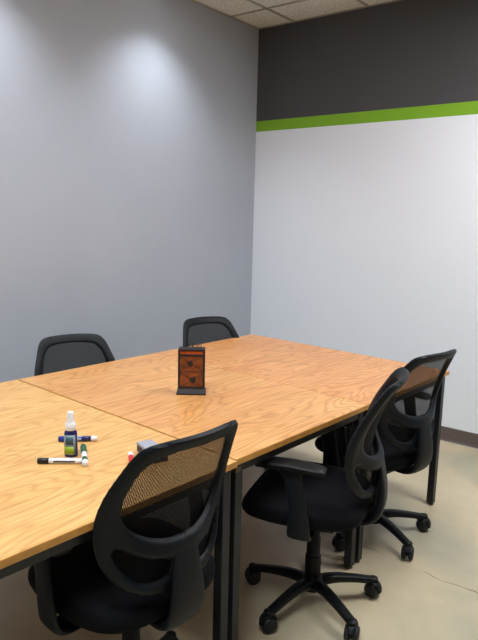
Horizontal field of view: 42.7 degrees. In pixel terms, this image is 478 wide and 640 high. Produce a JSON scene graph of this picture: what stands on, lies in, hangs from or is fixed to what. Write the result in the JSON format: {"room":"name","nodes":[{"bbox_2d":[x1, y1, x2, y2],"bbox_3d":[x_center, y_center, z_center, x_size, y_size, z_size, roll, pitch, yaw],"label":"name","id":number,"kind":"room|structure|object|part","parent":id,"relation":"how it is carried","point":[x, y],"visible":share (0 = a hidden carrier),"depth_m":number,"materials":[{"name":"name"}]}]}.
{"room":"meeting room","nodes":[
{"label":"meeting room","id":0,"kind":"room"},
{"bbox_2d":[0,0,258,382],"bbox_3d":[-1.677,-0.520,2.938,0.120,2.969,5.602,9,12,38],"label":"wall","id":1,"kind":"structure","parent":0,"point":[128,127],"depth_m":3.93,"materials":[{"name":"grey paint"}]},
{"bbox_2d":[190,0,400,29],"bbox_3d":[0.496,-1.655,1.059,5.300,0.004,5.669,9,12,38],"label":"grid","id":2,"kind":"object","parent":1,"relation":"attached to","point":[251,1],"depth_m":4.38,"materials":[{"name":"beige"}]},
{"bbox_2d":[0,437,477,639],"bbox_3d":[0.421,1.320,1.555,5.540,0.100,5.912,9,12,38],"label":"floor","id":3,"kind":"structure","parent":0,"point":[433,595],"depth_m":2.58,"materials":[{"name":"concrete"}]},
{"bbox_2d":[34,333,115,375],"bbox_3d":[-0.750,0.549,3.041,0.612,0.873,0.600,-4,11,-31],"label":"chair","id":4,"kind":"object","parent":3,"relation":"on","point":[45,345],"visible":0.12,"depth_m":3.19,"materials":[{"name":"black plastic"}]},
{"bbox_3d":[-0.853,0.312,3.180,0.425,0.439,0.152,-4,11,-31],"label":"panel","id":5,"kind":"part","parent":4,"relation":"part of","materials":[{"name":"black fabric"}]},
{"bbox_2d":[0,380,237,639],"bbox_3d":[-0.918,0.788,1.986,1.354,0.740,1.200,10,12,40],"label":"table","id":6,"kind":"object","parent":3,"relation":"on","point":[48,510],"visible":0.74,"depth_m":1.89,"materials":[{"name":"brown wood"}]},
{"bbox_2d":[37,458,81,463],"bbox_3d":[-0.549,0.432,1.875,0.134,0.018,0.018,1,9,-3],"label":"marker","id":7,"kind":"object","parent":6,"relation":"on","point":[39,460],"visible":0.98,"depth_m":1.87,"materials":[{"name":"black"}]},
{"bbox_2d":[64,411,77,456],"bbox_3d":[-0.529,0.358,1.923,0.041,0.148,0.033,1,9,-2],"label":"spray bottle","id":8,"kind":"object","parent":6,"relation":"on","point":[70,433],"visible":1,"depth_m":1.91,"materials":[{"name":"blue plastic"}]},
{"bbox_2d":[66,437,72,444],"bbox_3d":[-0.531,0.379,1.913,0.024,0.026,0.004,1,9,-2],"label":"label","id":9,"kind":"object","parent":8,"relation":"on","point":[69,440],"depth_m":1.91,"materials":[{"name":"paper"}]},
{"bbox_2d":[58,436,96,441],"bbox_3d":[-0.543,0.400,2.062,0.127,0.019,0.019,0,10,-6],"label":"marker","id":10,"kind":"object","parent":6,"relation":"on","point":[60,438],"visible":0.77,"depth_m":2.06,"materials":[{"name":"blue plastic"}]},
{"bbox_2d":[80,444,87,466],"bbox_3d":[-0.486,0.424,1.922,0.020,0.020,0.149,-1,10,-17],"label":"marker","id":11,"kind":"object","parent":6,"relation":"on","point":[83,448],"visible":0.99,"depth_m":1.90,"materials":[{"name":"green plastic"}]},
{"bbox_3d":[-0.910,0.461,1.931,1.322,0.036,1.168,10,12,40],"label":"apron rail","id":12,"kind":"part","parent":6,"relation":"part of","materials":[{"name":"black metal"}]},
{"bbox_2d":[128,451,133,461],"bbox_3d":[-0.331,0.435,1.884,0.018,0.018,0.125,-1,10,-13],"label":"marker","id":13,"kind":"object","parent":6,"relation":"on","point":[130,454],"visible":0.48,"depth_m":1.91,"materials":[{"name":"red plastic"}]},
{"bbox_2d":[137,439,167,462],"bbox_3d":[-0.277,0.418,1.951,0.054,0.032,0.126,-5,11,-33],"label":"eraser","id":14,"kind":"object","parent":6,"relation":"on","point":[141,445],"visible":0.43,"depth_m":1.97,"materials":[{"name":"grey fabric"}]},
{"bbox_3d":[-0.276,0.408,1.949,0.054,0.010,0.126,-5,11,-33],"label":"handle","id":15,"kind":"part","parent":14,"relation":"part of","materials":[{"name":"grey plastic"}]},
{"bbox_3d":[-0.058,0.814,1.990,0.036,0.708,0.036,10,12,40],"label":"leg","id":16,"kind":"part","parent":6,"relation":"part of","materials":[{"name":"black metal"}]},
{"bbox_2d":[28,420,237,639],"bbox_3d":[-0.312,0.718,1.794,0.624,0.972,0.631,10,13,42],"label":"chair","id":17,"kind":"object","parent":3,"relation":"on","point":[133,575],"visible":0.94,"depth_m":1.59,"materials":[{"name":"black plastic"}]},
{"bbox_3d":[-0.482,0.688,1.650,0.126,0.290,0.137,10,13,42],"label":"armrest","id":18,"kind":"part","parent":17,"relation":"part of","materials":[{"name":"black plastic"}]},
{"bbox_3d":[-0.340,0.742,1.825,0.470,0.078,0.490,10,13,42],"label":"seat","id":19,"kind":"part","parent":17,"relation":"part of","materials":[{"name":"black fabric"}]},
{"bbox_3d":[-0.150,0.492,1.608,0.178,0.458,0.445,10,13,42],"label":"backrest frame","id":20,"kind":"part","parent":17,"relation":"part of","materials":[{"name":"black plastic"}]},
{"bbox_3d":[-0.154,0.491,1.611,0.152,0.439,0.425,10,13,42],"label":"panel","id":21,"kind":"part","parent":17,"relation":"part of","materials":[{"name":"black fabric"}]},
{"bbox_3d":[-0.183,0.643,1.964,0.126,0.290,0.137,10,13,42],"label":"armrest","id":22,"kind":"part","parent":17,"relation":"part of","materials":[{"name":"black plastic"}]},
{"bbox_2d":[18,353,368,639],"bbox_3d":[-0.245,0.678,2.749,1.344,0.740,0.834,10,12,40],"label":"table","id":23,"kind":"object","parent":3,"relation":"on","point":[273,418],"visible":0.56,"depth_m":2.50,"materials":[{"name":"orange wood"}]},
{"bbox_2d":[176,342,205,394],"bbox_3d":[-0.205,0.205,2.648,0.128,0.227,0.076,1,9,-2],"label":"candle lantern","id":24,"kind":"object","parent":23,"relation":"on","point":[191,360],"visible":1,"depth_m":2.63,"materials":[{"name":"black metal"}]},
{"bbox_3d":[-0.202,0.140,2.613,0.106,0.028,0.003,1,9,-2],"label":"transom pane","id":25,"kind":"part","parent":24,"relation":"part of","materials":[{"name":"orange glass"}]},
{"bbox_3d":[-0.205,0.206,2.648,0.115,0.174,0.057,1,9,-2],"label":"lantern frame","id":26,"kind":"part","parent":24,"relation":"part of","materials":[{"name":"black metal"}]},
{"bbox_3d":[-0.205,0.224,2.627,0.106,0.144,0.003,1,9,-2],"label":"glass pane","id":27,"kind":"part","parent":24,"relation":"part of","materials":[{"name":"orange glass"}]},
{"bbox_3d":[-0.203,0.121,2.634,0.112,0.001,0.054,1,9,-2],"label":"lid","id":28,"kind":"part","parent":24,"relation":"part of","materials":[{"name":"black metal"}]},
{"bbox_3d":[-0.020,0.805,2.047,0.036,0.708,0.036,10,12,40],"label":"leg","id":29,"kind":"part","parent":23,"relation":"part of","materials":[{"name":"black metal"}]},
{"bbox_3d":[-0.237,0.351,2.694,1.312,0.036,0.802,10,12,40],"label":"apron rail","id":30,"kind":"part","parent":23,"relation":"part of","materials":[{"name":"black metal"}]},
{"bbox_3d":[0.490,0.722,2.620,0.036,0.708,0.036,10,12,40],"label":"leg","id":31,"kind":"part","parent":23,"relation":"part of","materials":[{"name":"black metal"}]},
{"bbox_2d":[183,316,266,468],"bbox_3d":[-0.081,0.451,3.728,0.616,0.874,0.579,-5,11,-34],"label":"chair","id":32,"kind":"object","parent":3,"relation":"on","point":[199,322],"visible":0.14,"depth_m":3.86,"materials":[{"name":"black plastic"}]},
{"bbox_3d":[-0.187,0.217,3.851,0.425,0.439,0.152,-5,11,-34],"label":"panel","id":33,"kind":"part","parent":32,"relation":"part of","materials":[{"name":"black fabric"}]},
{"bbox_3d":[-0.190,0.216,3.855,0.445,0.458,0.178,-5,11,-34],"label":"backrest frame","id":34,"kind":"part","parent":32,"relation":"part of","materials":[{"name":"black plastic"}]},
{"bbox_2d":[157,334,449,562],"bbox_3d":[0.306,0.589,3.368,1.344,0.740,0.834,10,12,40],"label":"table","id":35,"kind":"object","parent":3,"relation":"on","point":[337,373],"visible":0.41,"depth_m":3.22,"materials":[{"name":"orange wood"}]},
{"bbox_3d":[0.531,0.716,2.666,0.036,0.708,0.036,10,12,40],"label":"leg","id":36,"kind":"part","parent":35,"relation":"part of","materials":[{"name":"black metal"}]},
{"bbox_3d":[0.315,0.262,3.314,1.312,0.036,0.802,10,12,40],"label":"apron rail","id":37,"kind":"part","parent":35,"relation":"part of","materials":[{"name":"black metal"}]},
{"bbox_3d":[1.042,0.633,3.240,0.036,0.708,0.036,10,12,40],"label":"leg","id":38,"kind":"part","parent":35,"relation":"part of","materials":[{"name":"black metal"}]},
{"bbox_2d":[242,367,408,639],"bbox_3d":[0.309,0.644,2.355,0.623,0.964,0.631,5,10,20],"label":"chair","id":39,"kind":"object","parent":3,"relation":"on","point":[308,498],"visible":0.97,"depth_m":2.23,"materials":[{"name":"black plastic"}]},
{"bbox_3d":[0.206,0.629,2.156,0.126,0.290,0.137,5,10,20],"label":"armrest","id":40,"kind":"part","parent":39,"relation":"part of","materials":[{"name":"black plastic"}]},
{"bbox_3d":[0.272,0.674,2.373,0.470,0.078,0.490,5,10,20],"label":"seat","id":41,"kind":"part","parent":39,"relation":"part of","materials":[{"name":"black fabric"}]},
{"bbox_3d":[0.357,0.565,2.559,0.126,0.290,0.137,5,10,20],"label":"armrest","id":42,"kind":"part","parent":39,"relation":"part of","materials":[{"name":"black plastic"}]},
{"bbox_3d":[0.515,0.412,2.240,0.178,0.458,0.445,5,10,20],"label":"backrest frame","id":43,"kind":"part","parent":39,"relation":"part of","materials":[{"name":"black plastic"}]},
{"bbox_3d":[0.511,0.411,2.242,0.152,0.439,0.425,5,10,20],"label":"panel","id":44,"kind":"part","parent":39,"relation":"part of","materials":[{"name":"black"}]},
{"bbox_2d":[315,349,456,559],"bbox_3d":[0.677,0.567,2.901,0.612,0.953,0.589,-7,12,-40],"label":"chair","id":45,"kind":"object","parent":3,"relation":"on","point":[409,449],"visible":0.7,"depth_m":2.71,"materials":[{"name":"black plastic"}]},
{"bbox_3d":[0.487,0.540,2.782,0.137,0.290,0.126,-7,12,-40],"label":"armrest","id":46,"kind":"part","parent":45,"relation":"part of","materials":[{"name":"black plastic"}]},
{"bbox_3d":[0.645,0.597,2.941,0.490,0.078,0.470,-7,12,-40],"label":"seat","id":47,"kind":"part","parent":45,"relation":"part of","materials":[{"name":"black fabric"}]},
{"bbox_3d":[0.818,0.502,3.063,0.137,0.290,0.126,-7,12,-40],"label":"armrest","id":48,"kind":"part","parent":45,"relation":"part of","materials":[{"name":"black plastic"}]},
{"bbox_3d":[0.813,0.350,2.710,0.425,0.439,0.152,-7,12,-40],"label":"panel","id":49,"kind":"part","parent":45,"relation":"part of","materials":[{"name":"black fabric"}]},
{"bbox_3d":[0.817,0.351,2.706,0.445,0.458,0.178,-7,12,-40],"label":"backrest frame","id":50,"kind":"part","parent":45,"relation":"part of","materials":[{"name":"black plastic"}]},
{"bbox_2d":[195,0,391,27],"bbox_3d":[0.497,-1.706,1.051,5.540,0.100,5.912,9,12,38],"label":"ceiling","id":51,"kind":"structure","parent":0,"point":[309,8],"depth_m":4.33,"materials":[{"name":"tile"}]},
{"bbox_2d":[250,0,477,433],"bbox_3d":[2.247,-0.517,3.512,5.542,2.969,0.120,9,12,37],"label":"wall","id":52,"kind":"structure","parent":0,"point":[365,222],"depth_m":4.37,"materials":[{"name":"paint"}]},
{"bbox_2d":[389,420,477,448],"bbox_3d":[2.169,0.905,3.696,5.300,0.100,0.014,9,12,37],"label":"baseboard","id":53,"kind":"structure","parent":52,"relation":"attached to","point":[448,434],"depth_m":4.20,"materials":[{"name":"grey plastic"}]},
{"bbox_2d":[440,440,477,449],"bbox_3d":[2.169,0.956,3.690,5.280,0.003,0.009,9,12,37],"label":"trim","id":54,"kind":"structure","parent":52,"relation":"attached to","point":[440,440],"depth_m":4.19,"materials":[{"name":"beige"}]}
]}

